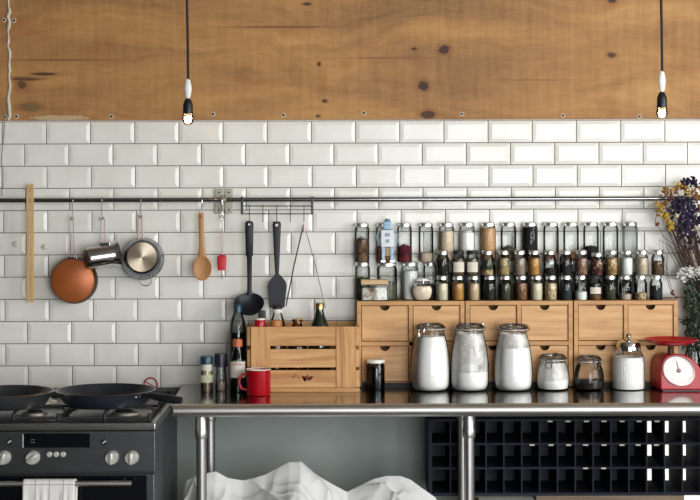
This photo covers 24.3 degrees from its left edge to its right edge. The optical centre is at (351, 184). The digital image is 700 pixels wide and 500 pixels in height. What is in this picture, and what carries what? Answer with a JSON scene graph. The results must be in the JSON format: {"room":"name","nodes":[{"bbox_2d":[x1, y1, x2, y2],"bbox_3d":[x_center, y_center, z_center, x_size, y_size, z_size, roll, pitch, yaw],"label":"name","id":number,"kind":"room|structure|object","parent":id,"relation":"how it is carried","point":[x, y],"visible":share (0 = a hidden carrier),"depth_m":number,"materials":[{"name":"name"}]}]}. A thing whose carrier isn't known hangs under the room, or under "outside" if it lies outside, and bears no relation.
{"room":"kitchen","nodes":[
{"label":"kitchen","id":0,"kind":"room"},
{"bbox_2d":[0,0,699,499],"bbox_3d":[0.500,0.108,6.138,5.802,2.950,1.131,0,0,0],"label":"wall","id":1,"kind":"structure","parent":0,"point":[289,98],"depth_m":5.59,"materials":[{"name":"white tile"}]},
{"bbox_2d":[0,189,699,213],"bbox_3d":[-0.025,0.055,5.564,2.650,0.084,0.050,0,0,0],"label":"rail","id":2,"kind":"object","parent":1,"relation":"attached to","point":[228,199],"visible":1,"depth_m":5.54,"materials":[{"name":"metal"}]},
{"bbox_2d":[26,184,33,301],"bbox_3d":[-1.097,0.198,5.546,0.024,0.403,0.033,0,0,0],"label":"tongs","id":3,"kind":"object","parent":2,"relation":"hanging from","point":[29,188],"visible":1,"depth_m":5.53,"materials":[{"name":"brown wood"}]},
{"bbox_2d":[241,196,313,221],"bbox_3d":[-0.255,0.084,5.542,0.248,0.088,0.039,0,0,0],"label":"utensil rack","id":4,"kind":"object","parent":2,"relation":"hanging from","point":[242,205],"visible":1,"depth_m":5.54,"materials":[{"name":"metal"}]},
{"bbox_2d":[234,221,263,315],"bbox_3d":[-0.349,0.282,5.502,0.104,0.319,0.085,0,0,0],"label":"ladle","id":5,"kind":"object","parent":4,"relation":"hanging from","point":[252,303],"visible":0.99,"depth_m":5.53,"materials":[{"name":"black plastic"}]},
{"bbox_2d":[234,293,263,315],"bbox_3d":[-0.349,0.405,5.502,0.104,0.074,0.085,0,0,0],"label":"bowl","id":6,"kind":"object","parent":5,"relation":"on","point":[252,303],"depth_m":5.53,"materials":[{"name":"black plastic"}]},
{"bbox_2d":[267,221,286,307],"bbox_3d":[-0.255,0.271,5.529,0.066,0.293,0.012,0,0,0],"label":"spatula","id":7,"kind":"object","parent":4,"relation":"hanging from","point":[277,286],"visible":1,"depth_m":5.53,"materials":[{"name":"black plastic"}]},
{"bbox_2d":[285,224,325,307],"bbox_3d":[-0.158,0.277,5.529,0.138,0.286,0.008,0,0,0],"label":"tongs","id":8,"kind":"object","parent":4,"relation":"hanging from","point":[303,227],"visible":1,"depth_m":5.53,"materials":[{"name":"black metal"}]},
{"bbox_3d":[-0.515,0.071,5.550,0.016,0.065,0.024,0,0,0],"label":"s-hook","id":9,"kind":"object","parent":2,"relation":"hanging from","visible":0},
{"bbox_2d":[193,213,211,280],"bbox_3d":[-0.510,0.211,5.532,0.064,0.231,0.016,0,0,0],"label":"wooden spoon","id":10,"kind":"object","parent":9,"relation":"hanging from","point":[202,267],"visible":1,"depth_m":5.53,"materials":[{"name":"brown wood"}]},
{"bbox_3d":[-0.857,0.080,5.550,0.016,0.081,0.024,0,0,0],"label":"s-hook","id":11,"kind":"object","parent":2,"relation":"hanging from","visible":0},
{"bbox_2d":[83,217,121,268],"bbox_3d":[-0.849,0.197,5.513,0.122,0.175,0.093,0,0,-20],"label":"pot","id":12,"kind":"object","parent":11,"relation":"hanging from","point":[107,254],"visible":1,"depth_m":5.49,"materials":[{"name":"metal"}]},
{"bbox_3d":[-0.446,0.076,5.550,0.016,0.075,0.024,0,0,0],"label":"s-hook","id":13,"kind":"object","parent":2,"relation":"hanging from","visible":0},
{"bbox_2d":[217,215,225,278],"bbox_3d":[-0.444,0.212,5.536,0.032,0.217,0.014,0,0,0],"label":"brush","id":14,"kind":"object","parent":13,"relation":"hanging from","point":[221,259],"visible":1,"depth_m":5.53,"materials":[{"name":"red plastic"}]},
{"bbox_3d":[0.496,-1.416,2.100,6.100,0.100,7.300,0,0,0],"label":"ceiling","id":15,"kind":"structure","parent":0,"visible":0},
{"bbox_2d":[182,0,193,124],"bbox_3d":[-0.516,-0.774,5.050,0.090,1.178,0.090,0,0,0],"label":"pendant lamp","id":16,"kind":"object","parent":15,"relation":"hanging from","point":[187,105],"visible":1,"depth_m":5.05,"materials":[{"name":"black plastic"}]},
{"bbox_2d":[656,0,667,118],"bbox_3d":[0.959,-0.786,5.050,0.090,1.164,0.090,0,0,0],"label":"pendant lamp","id":17,"kind":"object","parent":15,"relation":"hanging from","point":[661,99],"visible":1,"depth_m":5.05,"materials":[{"name":"black plastic"}]},
{"bbox_3d":[0.505,1.634,2.575,6.100,0.100,8.250,0,0,0],"label":"floor","id":18,"kind":"structure","parent":0,"visible":0},
{"bbox_2d":[0,390,176,499],"bbox_3d":[-0.901,1.141,5.236,0.606,0.893,0.688,0,0,0],"label":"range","id":19,"kind":"object","parent":18,"relation":"on","point":[127,453],"visible":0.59,"depth_m":4.95,"materials":[{"name":"metal"}]},
{"bbox_2d":[0,385,54,410],"bbox_3d":[-1.107,0.664,5.073,0.302,0.061,0.369,0,0,36],"label":"frying pan","id":20,"kind":"object","parent":19,"relation":"on","point":[12,397],"visible":1,"depth_m":5.05,"materials":[{"name":"metal"}]},
{"bbox_2d":[23,479,77,499],"bbox_3d":[-0.912,1.031,4.897,0.164,0.289,0.055,0,0,0],"label":"tea towel","id":21,"kind":"object","parent":19,"relation":"hanging from","point":[33,489],"visible":1,"depth_m":4.88,"materials":[{"name":"white fabric"}]},
{"bbox_2d":[0,397,169,430],"bbox_3d":[-0.902,0.736,5.263,0.606,0.026,0.634,0,0,0],"label":"cooktop","id":22,"kind":"object","parent":19,"relation":"in","point":[65,418],"depth_m":4.99,"materials":[{"name":"metal"}]},
{"bbox_2d":[55,383,182,409],"bbox_3d":[-0.729,0.669,5.130,0.413,0.050,0.316,0,0,0],"label":"frying pan","id":23,"kind":"object","parent":19,"relation":"on","point":[99,396],"visible":1,"depth_m":5.03,"materials":[{"name":"metal"}]},
{"bbox_2d":[181,461,436,499],"bbox_3d":[-0.134,1.245,5.290,0.915,0.672,0.460,0,0,0],"label":"sheet","id":24,"kind":"object","parent":18,"relation":"on","point":[293,480],"visible":0.97,"depth_m":5.30,"materials":[{"name":"white fabric"}]},
{"bbox_2d":[170,384,699,499],"bbox_3d":[0.461,1.134,5.326,2.085,0.900,0.523,0,0,0],"label":"worktable","id":25,"kind":"object","parent":18,"relation":"on","point":[205,407],"visible":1,"depth_m":5.12,"materials":[{"name":"silver metal"}]},
{"bbox_2d":[200,355,212,391],"bbox_3d":[-0.484,0.628,5.410,0.044,0.116,0.044,0,0,0],"label":"grinder","id":26,"kind":"object","parent":25,"relation":"on","point":[206,361],"visible":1,"depth_m":5.39,"materials":[{"name":"clear glass"}]},
{"bbox_2d":[214,353,227,390],"bbox_3d":[-0.438,0.624,5.420,0.045,0.125,0.045,0,0,0],"label":"pepper mill","id":27,"kind":"object","parent":25,"relation":"on","point":[220,359],"visible":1,"depth_m":5.41,"materials":[{"name":"clear glass"}]},
{"bbox_2d":[230,339,244,392],"bbox_3d":[-0.379,0.598,5.385,0.051,0.175,0.051,0,0,0],"label":"oil bottle","id":28,"kind":"object","parent":25,"relation":"on","point":[237,367],"visible":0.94,"depth_m":5.37,"materials":[{"name":"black glass"}]},
{"bbox_2d":[230,304,245,387],"bbox_3d":[-0.385,0.544,5.470,0.057,0.283,0.057,0,0,0],"label":"bottle","id":29,"kind":"object","parent":25,"relation":"on","point":[237,308],"visible":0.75,"depth_m":5.46,"materials":[{"name":"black glass"}]},
{"bbox_2d":[238,367,270,395],"bbox_3d":[-0.312,0.643,5.305,0.098,0.085,0.082,0,0,34],"label":"enamel mug","id":30,"kind":"object","parent":25,"relation":"on","point":[258,378],"visible":1,"depth_m":5.27,"materials":[{"name":"red ceramic"}]},
{"bbox_2d":[247,321,359,391],"bbox_3d":[-0.161,0.577,5.474,0.372,0.216,0.212,0,0,0],"label":"wooden crate","id":31,"kind":"object","parent":25,"relation":"on","point":[343,358],"visible":0.83,"depth_m":5.37,"materials":[{"name":"brown wood"}]},
{"bbox_2d":[288,318,306,369],"bbox_3d":[-0.183,0.559,5.440,0.062,0.223,0.062,0,0,0],"label":"bottle","id":32,"kind":"object","parent":31,"relation":"in","point":[297,322],"visible":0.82,"depth_m":5.42,"materials":[{"name":"orange glass"}]},
{"bbox_2d":[309,303,330,369],"bbox_3d":[-0.108,0.533,5.450,0.074,0.274,0.074,0,0,0],"label":"bottle","id":33,"kind":"object","parent":31,"relation":"in","point":[319,319],"visible":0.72,"depth_m":5.43,"materials":[{"name":"green glass"}]},
{"bbox_2d":[366,358,384,389],"bbox_3d":[0.079,0.634,5.435,0.063,0.101,0.063,0,0,0],"label":"jar","id":34,"kind":"object","parent":25,"relation":"on","point":[375,374],"visible":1,"depth_m":5.41,"materials":[{"name":"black glass"}]},
{"bbox_2d":[357,299,464,387],"bbox_3d":[0.199,0.538,5.535,0.363,0.292,0.106,0,0,0],"label":"drawer box","id":35,"kind":"object","parent":25,"relation":"on","point":[387,331],"visible":0.58,"depth_m":5.49,"materials":[{"name":"brown wood"}]},
{"bbox_2d":[355,262,369,299],"bbox_3d":[0.036,0.328,5.560,0.052,0.128,0.052,0,0,0],"label":"storage jar","id":36,"kind":"object","parent":35,"relation":"on","point":[357,279],"visible":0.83,"depth_m":5.54,"materials":[{"name":"clear glass"}]},
{"bbox_2d":[355,223,369,261],"bbox_3d":[0.034,0.197,5.562,0.051,0.133,0.051,0,0,0],"label":"storage jar","id":37,"kind":"object","parent":36,"relation":"on","point":[361,244],"visible":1,"depth_m":5.54,"materials":[{"name":"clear glass"}]},
{"bbox_2d":[361,279,387,300],"bbox_3d":[0.076,0.356,5.500,0.091,0.072,0.031,0,0,0],"label":"lid jar","id":38,"kind":"object","parent":35,"relation":"on","point":[367,293],"visible":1,"depth_m":5.49,"materials":[{"name":"clear glass"}]},
{"bbox_2d":[377,262,396,299],"bbox_3d":[0.120,0.328,5.550,0.070,0.128,0.070,0,0,0],"label":"storage jar","id":39,"kind":"object","parent":35,"relation":"on","point":[392,286],"visible":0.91,"depth_m":5.53,"materials":[{"name":"clear glass"}]},
{"bbox_2d":[376,216,398,261],"bbox_3d":[0.121,0.185,5.524,0.082,0.156,0.020,0,0,0],"label":"robot","id":40,"kind":"object","parent":39,"relation":"on","point":[387,236],"visible":1,"depth_m":5.52,"materials":[{"name":"blue metal"}]},
{"bbox_2d":[401,262,418,299],"bbox_3d":[0.198,0.328,5.556,0.060,0.128,0.060,0,0,0],"label":"storage jar","id":41,"kind":"object","parent":35,"relation":"on","point":[408,277],"visible":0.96,"depth_m":5.53,"materials":[{"name":"clear glass"}]},
{"bbox_2d":[397,223,411,261],"bbox_3d":[0.180,0.196,5.562,0.051,0.133,0.051,0,0,0],"label":"storage jar","id":42,"kind":"object","parent":41,"relation":"on","point":[404,252],"visible":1,"depth_m":5.54,"materials":[{"name":"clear glass"}]},
{"bbox_2d":[411,278,432,300],"bbox_3d":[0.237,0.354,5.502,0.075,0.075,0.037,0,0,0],"label":"jar","id":43,"kind":"object","parent":35,"relation":"on","point":[419,293],"visible":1,"depth_m":5.49,"materials":[{"name":"clear glass"}]},
{"bbox_2d":[423,262,436,299],"bbox_3d":[0.268,0.327,5.560,0.048,0.128,0.048,0,0,0],"label":"storage jar","id":44,"kind":"object","parent":35,"relation":"on","point":[433,297],"visible":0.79,"depth_m":5.55,"materials":[{"name":"clear glass"}]},
{"bbox_2d":[419,223,433,261],"bbox_3d":[0.254,0.196,5.562,0.051,0.133,0.051,0,0,0],"label":"storage jar","id":45,"kind":"object","parent":44,"relation":"on","point":[423,257],"visible":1,"depth_m":5.55,"materials":[{"name":"clear glass"}]},
{"bbox_2d":[436,275,447,300],"bbox_3d":[0.305,0.349,5.505,0.044,0.084,0.044,0,0,0],"label":"spice jar","id":46,"kind":"object","parent":35,"relation":"on","point":[441,288],"visible":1,"depth_m":5.49,"materials":[{"name":"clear glass"}]},
{"bbox_2d":[436,250,448,275],"bbox_3d":[0.308,0.264,5.505,0.044,0.084,0.044,0,0,0],"label":"spice jar","id":47,"kind":"object","parent":46,"relation":"on","point":[442,265],"visible":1,"depth_m":5.49,"materials":[{"name":"clear glass"}]},
{"bbox_2d":[439,261,452,299],"bbox_3d":[0.324,0.325,5.558,0.054,0.132,0.054,0,0,0],"label":"storage jar","id":48,"kind":"object","parent":35,"relation":"on","point":[449,277],"visible":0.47,"depth_m":5.54,"materials":[{"name":"clear glass"}]},
{"bbox_2d":[439,222,453,260],"bbox_3d":[0.324,0.193,5.558,0.054,0.129,0.054,0,0,0],"label":"storage jar","id":49,"kind":"object","parent":48,"relation":"on","point":[446,238],"visible":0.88,"depth_m":5.54,"materials":[{"name":"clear glass"}]},
{"bbox_2d":[452,275,463,300],"bbox_3d":[0.360,0.349,5.505,0.044,0.084,0.044,0,0,0],"label":"spice jar","id":50,"kind":"object","parent":35,"relation":"on","point":[457,288],"visible":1,"depth_m":5.49,"materials":[{"name":"clear glass"}]},
{"bbox_2d":[452,250,464,275],"bbox_3d":[0.361,0.264,5.505,0.044,0.084,0.044,0,0,0],"label":"spice jar","id":51,"kind":"object","parent":50,"relation":"on","point":[458,264],"visible":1,"depth_m":5.49,"materials":[{"name":"clear glass"}]},
{"bbox_2d":[411,322,449,391],"bbox_3d":[0.262,0.573,5.415,0.132,0.222,0.132,0,0,0],"label":"jar","id":52,"kind":"object","parent":25,"relation":"on","point":[430,360],"visible":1,"depth_m":5.37,"materials":[{"name":"clear glass"}]},
{"bbox_2d":[450,323,488,391],"bbox_3d":[0.392,0.573,5.415,0.130,0.221,0.130,0,0,0],"label":"jar","id":53,"kind":"object","parent":25,"relation":"on","point":[469,352],"visible":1,"depth_m":5.37,"materials":[{"name":"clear glass"}]},
{"bbox_2d":[494,323,532,390],"bbox_3d":[0.538,0.573,5.415,0.130,0.219,0.130,0,0,0],"label":"jar","id":54,"kind":"object","parent":25,"relation":"on","point":[513,369],"visible":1,"depth_m":5.37,"materials":[{"name":"clear glass"}]},
{"bbox_2d":[464,299,572,386],"bbox_3d":[0.565,0.537,5.535,0.362,0.292,0.106,0,0,0],"label":"drawer box","id":55,"kind":"object","parent":25,"relation":"on","point":[550,322],"visible":0.51,"depth_m":5.49,"materials":[{"name":"brown wood"}]},
{"bbox_2d":[459,261,474,299],"bbox_3d":[0.394,0.325,5.558,0.054,0.132,0.054,0,0,0],"label":"storage jar","id":56,"kind":"object","parent":55,"relation":"on","point":[465,277],"visible":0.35,"depth_m":5.53,"materials":[{"name":"clear glass"}]},
{"bbox_2d":[459,222,474,260],"bbox_3d":[0.394,0.193,5.558,0.054,0.129,0.054,0,0,0],"label":"storage jar","id":57,"kind":"object","parent":56,"relation":"on","point":[466,237],"visible":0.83,"depth_m":5.54,"materials":[{"name":"clear glass"}]},
{"bbox_2d":[467,275,479,300],"bbox_3d":[0.412,0.349,5.505,0.044,0.084,0.044,0,0,0],"label":"spice jar","id":58,"kind":"object","parent":55,"relation":"on","point":[473,289],"visible":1,"depth_m":5.49,"materials":[{"name":"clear glass"}]},
{"bbox_2d":[466,250,478,275],"bbox_3d":[0.408,0.264,5.505,0.044,0.084,0.044,0,0,0],"label":"spice jar","id":59,"kind":"object","parent":58,"relation":"on","point":[472,264],"visible":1,"depth_m":5.49,"materials":[{"name":"clear glass"}]},
{"bbox_2d":[480,260,495,298],"bbox_3d":[0.466,0.325,5.558,0.054,0.132,0.054,0,0,0],"label":"storage jar","id":60,"kind":"object","parent":55,"relation":"on","point":[481,276],"visible":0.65,"depth_m":5.55,"materials":[{"name":"clear glass"}]},
{"bbox_2d":[480,222,495,260],"bbox_3d":[0.466,0.193,5.558,0.054,0.129,0.054,0,0,0],"label":"storage jar","id":61,"kind":"object","parent":60,"relation":"on","point":[487,235],"visible":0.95,"depth_m":5.54,"materials":[{"name":"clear glass"}]},
{"bbox_2d":[483,275,495,300],"bbox_3d":[0.466,0.349,5.505,0.044,0.084,0.044,0,0,0],"label":"spice jar","id":62,"kind":"object","parent":55,"relation":"on","point":[489,289],"visible":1,"depth_m":5.49,"materials":[{"name":"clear glass"}]},
{"bbox_2d":[481,250,493,275],"bbox_3d":[0.460,0.264,5.505,0.044,0.084,0.044,0,0,0],"label":"spice jar","id":63,"kind":"object","parent":62,"relation":"on","point":[487,266],"visible":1,"depth_m":5.49,"materials":[{"name":"clear glass"}]},
{"bbox_2d":[499,275,511,300],"bbox_3d":[0.520,0.349,5.505,0.044,0.084,0.044,0,0,0],"label":"spice jar","id":64,"kind":"object","parent":55,"relation":"on","point":[505,289],"visible":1,"depth_m":5.49,"materials":[{"name":"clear glass"}]},
{"bbox_2d":[497,250,509,274],"bbox_3d":[0.514,0.264,5.505,0.044,0.084,0.044,0,0,0],"label":"spice jar","id":65,"kind":"object","parent":64,"relation":"on","point":[503,264],"visible":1,"depth_m":5.49,"materials":[{"name":"clear glass"}]},
{"bbox_2d":[502,260,515,298],"bbox_3d":[0.536,0.324,5.558,0.054,0.132,0.054,0,0,0],"label":"storage jar","id":66,"kind":"object","parent":55,"relation":"on","point":[513,277],"visible":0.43,"depth_m":5.54,"materials":[{"name":"clear glass"}]},
{"bbox_2d":[501,222,515,260],"bbox_3d":[0.536,0.193,5.558,0.054,0.129,0.054,0,0,0],"label":"storage jar","id":67,"kind":"object","parent":66,"relation":"on","point":[511,249],"visible":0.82,"depth_m":5.54,"materials":[{"name":"clear glass"}]},
{"bbox_2d":[515,275,527,300],"bbox_3d":[0.574,0.348,5.505,0.044,0.084,0.044,0,0,0],"label":"spice jar","id":68,"kind":"object","parent":55,"relation":"on","point":[521,289],"visible":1,"depth_m":5.49,"materials":[{"name":"clear glass"}]},
{"bbox_2d":[513,250,525,274],"bbox_3d":[0.569,0.264,5.505,0.044,0.084,0.044,0,0,0],"label":"spice jar","id":69,"kind":"object","parent":68,"relation":"on","point":[519,264],"visible":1,"depth_m":5.49,"materials":[{"name":"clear glass"}]},
{"bbox_2d":[522,260,537,298],"bbox_3d":[0.610,0.324,5.558,0.054,0.132,0.054,0,0,0],"label":"storage jar","id":70,"kind":"object","parent":55,"relation":"on","point":[528,279],"visible":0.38,"depth_m":5.53,"materials":[{"name":"clear glass"}]},
{"bbox_2d":[522,222,537,259],"bbox_3d":[0.610,0.193,5.558,0.054,0.129,0.054,0,0,0],"label":"storage jar","id":71,"kind":"object","parent":70,"relation":"on","point":[529,234],"visible":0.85,"depth_m":5.54,"materials":[{"name":"clear glass"}]},
{"bbox_2d":[530,275,542,299],"bbox_3d":[0.626,0.348,5.505,0.044,0.084,0.044,0,0,0],"label":"spice jar","id":72,"kind":"object","parent":55,"relation":"on","point":[536,289],"visible":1,"depth_m":5.49,"materials":[{"name":"clear glass"}]},
{"bbox_2d":[528,250,539,274],"bbox_3d":[0.617,0.264,5.505,0.044,0.084,0.044,0,0,0],"label":"spice jar","id":73,"kind":"object","parent":72,"relation":"on","point":[533,263],"visible":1,"depth_m":5.49,"materials":[{"name":"clear glass"}]},
{"bbox_2d":[544,275,556,299],"bbox_3d":[0.674,0.348,5.505,0.044,0.084,0.044,0,0,0],"label":"spice jar","id":74,"kind":"object","parent":55,"relation":"on","point":[550,288],"visible":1,"depth_m":5.49,"materials":[{"name":"clear glass"}]},
{"bbox_2d":[543,250,555,274],"bbox_3d":[0.671,0.263,5.505,0.044,0.084,0.044,0,0,0],"label":"spice jar","id":75,"kind":"object","parent":74,"relation":"on","point":[546,271],"visible":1,"depth_m":5.49,"materials":[{"name":"clear glass"}]},
{"bbox_2d":[543,260,558,298],"bbox_3d":[0.681,0.324,5.558,0.054,0.132,0.054,0,0,0],"label":"storage jar","id":76,"kind":"object","parent":55,"relation":"on","point":[546,261],"visible":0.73,"depth_m":5.54,"materials":[{"name":"clear glass"}]},
{"bbox_2d":[543,222,558,259],"bbox_3d":[0.681,0.192,5.558,0.054,0.129,0.054,0,0,0],"label":"storage jar","id":77,"kind":"object","parent":76,"relation":"on","point":[549,256],"visible":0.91,"depth_m":5.55,"materials":[{"name":"clear glass"}]},
{"bbox_2d":[560,275,571,299],"bbox_3d":[0.726,0.348,5.505,0.044,0.084,0.044,0,0,0],"label":"spice jar","id":78,"kind":"object","parent":55,"relation":"on","point":[565,289],"visible":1,"depth_m":5.49,"materials":[{"name":"clear glass"}]},
{"bbox_2d":[559,250,571,274],"bbox_3d":[0.725,0.263,5.505,0.044,0.084,0.044,0,0,0],"label":"spice jar","id":79,"kind":"object","parent":78,"relation":"on","point":[565,267],"visible":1,"depth_m":5.49,"materials":[{"name":"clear glass"}]},
{"bbox_2d":[536,353,569,390],"bbox_3d":[0.671,0.624,5.423,0.111,0.117,0.111,0,0,0],"label":"jar","id":80,"kind":"object","parent":25,"relation":"on","point":[552,374],"visible":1,"depth_m":5.38,"materials":[{"name":"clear glass"}]},
{"bbox_2d":[574,354,603,390],"bbox_3d":[0.791,0.626,5.423,0.101,0.112,0.101,0,0,0],"label":"jar","id":81,"kind":"object","parent":25,"relation":"on","point":[580,384],"visible":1,"depth_m":5.41,"materials":[{"name":"clear glass"}]},
{"bbox_2d":[572,298,677,386],"bbox_3d":[0.925,0.536,5.535,0.351,0.292,0.106,0,0,0],"label":"drawer box","id":82,"kind":"object","parent":25,"relation":"on","point":[598,325],"visible":0.7,"depth_m":5.49,"materials":[{"name":"brown wood"}]},
{"bbox_2d":[563,260,578,298],"bbox_3d":[0.750,0.324,5.558,0.054,0.132,0.054,0,0,0],"label":"storage jar","id":83,"kind":"object","parent":82,"relation":"on","point":[565,281],"visible":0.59,"depth_m":5.54,"materials":[{"name":"clear glass"}]},
{"bbox_2d":[563,222,578,259],"bbox_3d":[0.750,0.192,5.558,0.054,0.129,0.054,0,0,0],"label":"storage jar","id":84,"kind":"object","parent":83,"relation":"on","point":[573,254],"visible":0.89,"depth_m":5.55,"materials":[{"name":"clear glass"}]},
{"bbox_2d":[575,275,587,299],"bbox_3d":[0.777,0.348,5.505,0.044,0.084,0.044,0,0,0],"label":"spice jar","id":85,"kind":"object","parent":82,"relation":"on","point":[579,295],"visible":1,"depth_m":5.49,"materials":[{"name":"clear glass"}]},
{"bbox_2d":[575,250,587,274],"bbox_3d":[0.778,0.263,5.505,0.044,0.084,0.044,0,0,0],"label":"spice jar","id":86,"kind":"object","parent":85,"relation":"on","point":[581,264],"visible":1,"depth_m":5.49,"materials":[{"name":"clear glass"}]},
{"bbox_2d":[583,260,598,298],"bbox_3d":[0.819,0.324,5.558,0.054,0.132,0.054,0,0,0],"label":"storage jar","id":87,"kind":"object","parent":82,"relation":"on","point":[589,261],"visible":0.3,"depth_m":5.54,"materials":[{"name":"clear glass"}]},
{"bbox_2d":[583,222,598,259],"bbox_3d":[0.819,0.192,5.558,0.054,0.129,0.054,0,0,0],"label":"storage jar","id":88,"kind":"object","parent":87,"relation":"on","point":[590,249],"visible":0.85,"depth_m":5.54,"materials":[{"name":"clear glass"}]},
{"bbox_2d":[589,275,601,299],"bbox_3d":[0.824,0.348,5.505,0.044,0.084,0.044,0,0,0],"label":"spice jar","id":89,"kind":"object","parent":82,"relation":"on","point":[595,293],"visible":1,"depth_m":5.49,"materials":[{"name":"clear glass"}]},
{"bbox_2d":[591,252,603,274],"bbox_3d":[0.831,0.267,5.505,0.044,0.076,0.044,0,0,0],"label":"spice jar","id":90,"kind":"object","parent":89,"relation":"on","point":[597,268],"visible":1,"depth_m":5.49,"materials":[{"name":"clear glass"}]},
{"bbox_2d":[604,275,616,299],"bbox_3d":[0.876,0.347,5.505,0.044,0.084,0.044,0,0,0],"label":"spice jar","id":91,"kind":"object","parent":82,"relation":"on","point":[610,291],"visible":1,"depth_m":5.49,"materials":[{"name":"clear glass"}]},
{"bbox_2d":[605,250,617,274],"bbox_3d":[0.880,0.263,5.505,0.044,0.084,0.044,0,0,0],"label":"spice jar","id":92,"kind":"object","parent":91,"relation":"on","point":[611,263],"visible":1,"depth_m":5.49,"materials":[{"name":"clear glass"}]},
{"bbox_2d":[603,260,617,298],"bbox_3d":[0.885,0.323,5.558,0.054,0.132,0.054,0,0,0],"label":"storage jar","id":93,"kind":"object","parent":82,"relation":"on","point":[609,281],"visible":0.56,"depth_m":5.55,"materials":[{"name":"clear glass"}]},
{"bbox_2d":[603,222,617,259],"bbox_3d":[0.885,0.192,5.558,0.054,0.129,0.054,0,0,0],"label":"storage jar","id":94,"kind":"object","parent":93,"relation":"on","point":[604,223],"visible":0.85,"depth_m":5.57,"materials":[{"name":"clear glass"}]},
{"bbox_2d":[619,275,631,299],"bbox_3d":[0.927,0.347,5.505,0.044,0.084,0.044,0,0,0],"label":"spice jar","id":95,"kind":"object","parent":82,"relation":"on","point":[622,296],"visible":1,"depth_m":5.50,"materials":[{"name":"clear glass"}]},
{"bbox_2d":[620,250,632,274],"bbox_3d":[0.931,0.263,5.505,0.044,0.084,0.044,0,0,0],"label":"spice jar","id":96,"kind":"object","parent":95,"relation":"on","point":[626,263],"visible":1,"depth_m":5.49,"materials":[{"name":"clear glass"}]},
{"bbox_2d":[622,260,637,298],"bbox_3d":[0.952,0.323,5.558,0.054,0.132,0.054,0,0,0],"label":"storage jar","id":97,"kind":"object","parent":82,"relation":"on","point":[625,283],"visible":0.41,"depth_m":5.54,"materials":[{"name":"clear glass"}]},
{"bbox_2d":[622,222,637,259],"bbox_3d":[0.952,0.192,5.558,0.054,0.129,0.054,0,0,0],"label":"storage jar","id":98,"kind":"object","parent":97,"relation":"on","point":[624,224],"visible":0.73,"depth_m":5.57,"materials":[{"name":"clear glass"}]},
{"bbox_2d":[634,275,646,299],"bbox_3d":[0.979,0.347,5.505,0.044,0.084,0.044,0,0,0],"label":"spice jar","id":99,"kind":"object","parent":82,"relation":"on","point":[637,295],"visible":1,"depth_m":5.49,"materials":[{"name":"clear glass"}]},
{"bbox_2d":[635,250,648,274],"bbox_3d":[0.984,0.262,5.505,0.044,0.084,0.044,0,0,0],"label":"spice jar","id":100,"kind":"object","parent":99,"relation":"on","point":[641,263],"visible":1,"depth_m":5.49,"materials":[{"name":"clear glass"}]},
{"bbox_2d":[649,275,662,299],"bbox_3d":[1.031,0.347,5.505,0.044,0.084,0.044,0,0,0],"label":"spice jar","id":101,"kind":"object","parent":82,"relation":"on","point":[655,291],"visible":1,"depth_m":5.49,"materials":[{"name":"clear glass"}]},
{"bbox_2d":[651,250,663,274],"bbox_3d":[1.037,0.262,5.505,0.044,0.084,0.044,0,0,0],"label":"spice jar","id":102,"kind":"object","parent":101,"relation":"on","point":[657,267],"visible":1,"depth_m":5.49,"materials":[{"name":"clear glass"}]},
{"bbox_2d":[612,333,644,390],"bbox_3d":[0.925,0.588,5.428,0.109,0.187,0.109,0,0,0],"label":"jar","id":103,"kind":"object","parent":25,"relation":"on","point":[628,371],"visible":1,"depth_m":5.39,"materials":[{"name":"clear glass"}]},
{"bbox_2d":[644,336,699,390],"bbox_3d":[1.072,0.596,5.389,0.202,0.172,0.179,0,0,0],"label":"kitchen scale","id":104,"kind":"object","parent":25,"relation":"on","point":[670,371],"visible":1,"depth_m":5.37,"materials":[{"name":"red metal"}]},
{"bbox_2d":[652,176,699,300],"bbox_3d":[1.147,0.324,5.500,0.271,0.713,0.132,0,0,-6],"label":"bouquet","id":105,"kind":"object","parent":25,"relation":"on","point":[691,221],"visible":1,"depth_m":5.49,"materials":[{"name":"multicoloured plant"}]},
{"bbox_2d":[676,265,699,366],"bbox_3d":[1.169,0.475,5.498,0.151,0.411,0.131,0,0,4],"label":"bouquet","id":106,"kind":"object","parent":25,"relation":"on","point":[693,319],"visible":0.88,"depth_m":5.49,"materials":[{"name":"green plant"}]},
{"bbox_2d":[456,495,683,499],"bbox_3d":[0.749,1.322,5.655,0.774,0.522,0.220,0,0,0],"label":"wooden bench","id":107,"kind":"object","parent":18,"relation":"on","point":[629,497],"visible":0.34,"depth_m":5.54,"materials":[{"name":"brown wood"}]},
{"bbox_2d":[425,416,699,495],"bbox_3d":[0.787,0.929,5.655,1.051,0.263,0.237,0,0,0],"label":"rack","id":108,"kind":"object","parent":107,"relation":"on","point":[514,455],"visible":0.96,"depth_m":5.61,"materials":[{"name":"black metal"}]},
{"bbox_2d":[432,432,699,469],"bbox_3d":[0.790,0.925,5.654,1.033,0.090,0.230,0,0,0],"label":"shelf","id":109,"kind":"object","parent":108,"relation":"attached to","point":[512,450],"depth_m":5.62,"materials":[{"name":"black metal"}]},
{"bbox_3d":[-0.723,0.077,5.550,0.016,0.074,0.024,0,0,0],"label":"s-hook","id":110,"kind":"object","parent":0,"visible":0},
{"bbox_2d":[122,215,163,285],"bbox_3d":[-0.716,0.225,5.519,0.146,0.243,0.095,0,0,0],"label":"saucepan","id":111,"kind":"object","parent":110,"relation":"hanging from","point":[142,258],"visible":1,"depth_m":5.48,"materials":[{"name":"metal"}]},
{"bbox_3d":[-0.956,0.080,5.550,0.016,0.081,0.024,0,0,0],"label":"s-hook","id":112,"kind":"object","parent":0,"visible":0},
{"bbox_2d":[50,217,97,303],"bbox_3d":[-0.951,0.259,5.537,0.162,0.297,0.038,0,0,0],"label":"copper pan","id":113,"kind":"object","parent":112,"relation":"hanging from","point":[71,281],"visible":0.96,"depth_m":5.52,"materials":[{"name":"metal"}]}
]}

